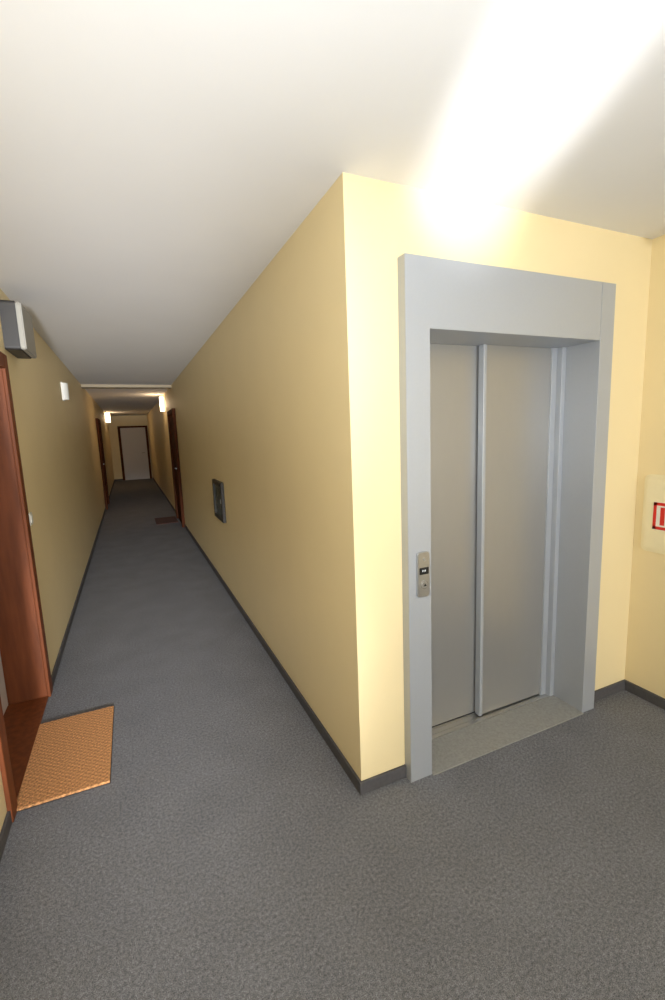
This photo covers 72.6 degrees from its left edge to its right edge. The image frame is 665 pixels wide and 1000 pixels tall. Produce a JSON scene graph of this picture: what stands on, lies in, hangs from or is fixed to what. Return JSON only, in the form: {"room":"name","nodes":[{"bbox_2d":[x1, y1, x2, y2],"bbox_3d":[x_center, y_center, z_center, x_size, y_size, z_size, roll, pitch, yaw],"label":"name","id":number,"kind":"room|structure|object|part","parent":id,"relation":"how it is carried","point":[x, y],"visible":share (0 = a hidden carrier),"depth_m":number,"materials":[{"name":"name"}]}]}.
{"room":"apartment building corridor","nodes":[
{"label":"apartment building corridor","id":0,"kind":"room"},
{"bbox_2d":[0,289,113,831],"bbox_3d":[-3.358,-0.401,5.723,0.250,2.500,26.000,-6,9,-24],"label":"wall","id":1,"kind":"structure","parent":0,"point":[58,440],"depth_m":3.97,"materials":[{"name":"yellow paint"}]},
{"bbox_2d":[0,300,36,358],"bbox_3d":[-1.951,-1.050,2.818,0.110,0.280,0.350,-6,9,-24],"label":"emergency light","id":2,"kind":"object","parent":1,"relation":"attached to","point":[16,322],"visible":1,"depth_m":2.68,"materials":[{"name":"grey plastic"}]},
{"bbox_2d":[0,351,52,822],"bbox_3d":[-1.734,0.276,2.208,0.268,2.085,1.120,-6,9,-24],"label":"door","id":3,"kind":"structure","parent":1,"relation":"in","point":[26,687],"depth_m":2.68,"materials":[{"name":"red wood"}]},
{"bbox_2d":[29,512,33,525],"bbox_3d":[-1.896,0.118,2.849,0.015,0.080,0.080,-6,9,-24],"label":"light switch","id":4,"kind":"object","parent":1,"relation":"attached to","point":[30,513],"visible":0.84,"depth_m":2.83,"materials":[{"name":"white plastic"}]},
{"bbox_2d":[0,479,114,861],"bbox_3d":[-3.193,0.792,5.957,0.012,0.060,26.000,-6,9,-24],"label":"baseboard","id":5,"kind":"structure","parent":1,"relation":"attached to","point":[7,823],"depth_m":3.41,"materials":[{"name":"grey plastic"}]},
{"bbox_2d":[60,382,69,400],"bbox_3d":[-2.961,-1.201,5.022,0.062,0.200,0.120,-6,9,-24],"label":"wall sconce","id":6,"kind":"object","parent":1,"relation":"attached to","point":[64,386],"visible":1,"depth_m":4.98,"materials":[{"name":"white plastic"}]},
{"bbox_2d":[95,418,109,509],"bbox_3d":[-5.458,-0.872,10.791,0.070,2.080,1.100,-6,9,-24],"label":"door","id":7,"kind":"structure","parent":1,"relation":"in","point":[98,422],"depth_m":10.41,"materials":[{"name":"brown wood"}]},
{"bbox_2d":[105,413,110,422],"bbox_3d":[-7.516,-2.744,15.139,0.152,0.320,0.120,-6,9,-24],"label":"wall sconce","id":8,"kind":"object","parent":1,"relation":"attached to","point":[107,415],"visible":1,"depth_m":15.10,"materials":[{"name":"white plastic"}]},
{"bbox_2d":[108,415,152,478],"bbox_3d":[-7.952,-2.053,17.854,1.402,2.500,0.100,-6,9,-24],"label":"wall","id":9,"kind":"structure","parent":0,"point":[136,420],"depth_m":17.64,"materials":[{"name":"yellow paint"}]},
{"bbox_2d":[117,426,151,479],"bbox_3d":[-7.781,-1.857,17.852,1.070,2.100,0.090,-6,9,-24],"label":"door","id":10,"kind":"structure","parent":9,"relation":"in","point":[133,440],"depth_m":17.86,"materials":[{"name":"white wood"}]},
{"bbox_2d":[147,194,345,757],"bbox_3d":[-3.581,-1.043,10.043,0.120,2.500,17.850,-6,9,-24],"label":"wall","id":11,"kind":"structure","parent":0,"point":[254,406],"depth_m":2.69,"materials":[{"name":"yellow paint"}]},
{"bbox_2d":[159,396,164,411],"bbox_3d":[-3.645,-2.049,9.686,0.092,0.320,0.120,-6,9,-24],"label":"wall sconce","id":12,"kind":"object","parent":11,"relation":"attached to","point":[161,399],"visible":1,"depth_m":9.65,"materials":[{"name":"white plastic"}]},
{"bbox_2d":[167,408,184,526],"bbox_3d":[-2.912,-0.606,8.386,0.070,2.080,1.100,-6,9,-24],"label":"door","id":13,"kind":"structure","parent":11,"relation":"in","point":[171,416],"depth_m":8.35,"materials":[{"name":"brown wood"}]},
{"bbox_2d":[212,479,225,522],"bbox_3d":[-1.141,0.001,4.547,0.030,0.390,0.480,-6,9,-24],"label":"electrical panel","id":14,"kind":"object","parent":11,"relation":"attached to","point":[218,486],"visible":1,"depth_m":4.49,"materials":[{"name":"grey plastic"}]},
{"bbox_3d":[-1.135,0.000,4.550,0.018,0.310,0.400,-6,9,-24],"label":"door","id":15,"kind":"part","parent":14,"relation":"part of","materials":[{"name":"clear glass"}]},
{"bbox_2d":[153,478,362,794],"bbox_3d":[-3.563,0.179,10.125,0.012,0.060,18.012,-6,9,-24],"label":"baseboard","id":16,"kind":"structure","parent":11,"relation":"attached to","point":[340,757],"depth_m":2.73,"materials":[{"name":"grey plastic"}]},
{"bbox_2d":[0,478,664,999],"bbox_3d":[-1.832,0.730,6.565,3.592,0.100,26.200,-6,9,-24],"label":"floor","id":17,"kind":"structure","parent":0,"point":[227,852],"depth_m":1.74,"materials":[{"name":"carpet"}]},
{"bbox_2d":[17,706,113,811],"bbox_3d":[-1.344,1.291,2.333,0.383,0.014,0.666,-6,9,-24],"label":"door mat","id":18,"kind":"object","parent":17,"relation":"on","point":[72,755],"visible":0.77,"depth_m":2.26,"materials":[{"name":"orange fabric"}]},
{"bbox_2d":[155,516,177,524],"bbox_3d":[-3.218,0.393,8.768,0.390,0.013,0.700,-6,9,-24],"label":"door mat","id":19,"kind":"object","parent":17,"relation":"on","point":[164,520],"visible":1,"depth_m":8.71,"materials":[{"name":"brown fabric"}]},
{"bbox_2d":[0,0,664,415],"bbox_3d":[-1.928,-1.839,6.179,3.592,0.100,26.200,-6,9,-24],"label":"ceiling","id":20,"kind":"structure","parent":0,"point":[157,156],"depth_m":1.41,"materials":[{"name":"white paint"}]},
{"bbox_2d":[81,384,171,388],"bbox_3d":[-3.521,-1.949,7.793,1.402,0.045,0.250,-6,9,-24],"label":"beam","id":21,"kind":"structure","parent":20,"relation":"attached to","point":[83,386],"depth_m":7.70,"materials":[{"name":"white paint"}]},
{"bbox_2d":[326,172,651,780],"bbox_3d":[0.859,-0.035,2.236,1.770,2.500,0.150,-6,9,-24],"label":"wall","id":22,"kind":"structure","parent":0,"point":[371,223],"depth_m":1.91,"materials":[{"name":"yellow paint"}]},
{"bbox_2d":[362,679,625,793],"bbox_3d":[0.937,1.180,2.344,1.770,0.060,0.012,-6,9,-24],"label":"baseboard","id":23,"kind":"structure","parent":22,"relation":"attached to","point":[370,784],"depth_m":2.05,"materials":[{"name":"grey plastic"}]},
{"bbox_2d":[397,253,615,782],"bbox_3d":[0.807,0.097,2.251,1.211,2.238,0.332,-6,9,-24],"label":"elevator","id":24,"kind":"object","parent":22,"relation":"attached to","point":[505,373],"visible":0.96,"depth_m":2.32,"materials":[{"name":"silver metal"}]},
{"bbox_3d":[0.384,0.316,1.922,0.060,0.195,0.014,-6,9,-24],"label":"plate","id":25,"kind":"part","parent":24,"relation":"part of","materials":[{"name":"metal"}]},
{"bbox_3d":[0.546,0.229,2.298,0.519,1.959,0.025,-6,9,-24],"label":"door panel","id":26,"kind":"part","parent":24,"relation":"part of","materials":[{"name":"metal"}]},
{"bbox_3d":[0.981,0.190,2.448,0.480,1.959,0.030,-6,9,-24],"label":"door panel","id":27,"kind":"part","parent":24,"relation":"part of","materials":[{"name":"metal"}]},
{"bbox_2d":[625,235,664,697],"bbox_3d":[3.359,0.358,-1.003,0.120,2.500,8.150,-6,9,-24],"label":"wall","id":28,"kind":"structure","parent":0,"point":[645,650],"depth_m":2.48,"materials":[{"name":"yellow paint"}]},
{"bbox_2d":[625,680,664,709],"bbox_3d":[3.377,1.580,-0.921,0.012,0.060,7.988,-6,9,-24],"label":"baseboard","id":29,"kind":"structure","parent":28,"relation":"attached to","point":[659,701],"depth_m":2.58,"materials":[{"name":"grey plastic"}]},
{"bbox_2d":[641,474,664,554],"bbox_3d":[1.838,0.104,2.225,0.018,0.425,0.615,-6,9,-24],"label":"panel","id":30,"kind":"object","parent":28,"relation":"attached to","point":[653,517],"visible":1,"depth_m":2.44,"materials":[{"name":"white plastic"}]},
{"bbox_3d":[1.761,0.092,2.379,0.002,0.150,0.150,-6,9,-24],"label":"sign plate","id":31,"kind":"part","parent":30,"relation":"part of","materials":[{"name":"red plastic"}]}
]}

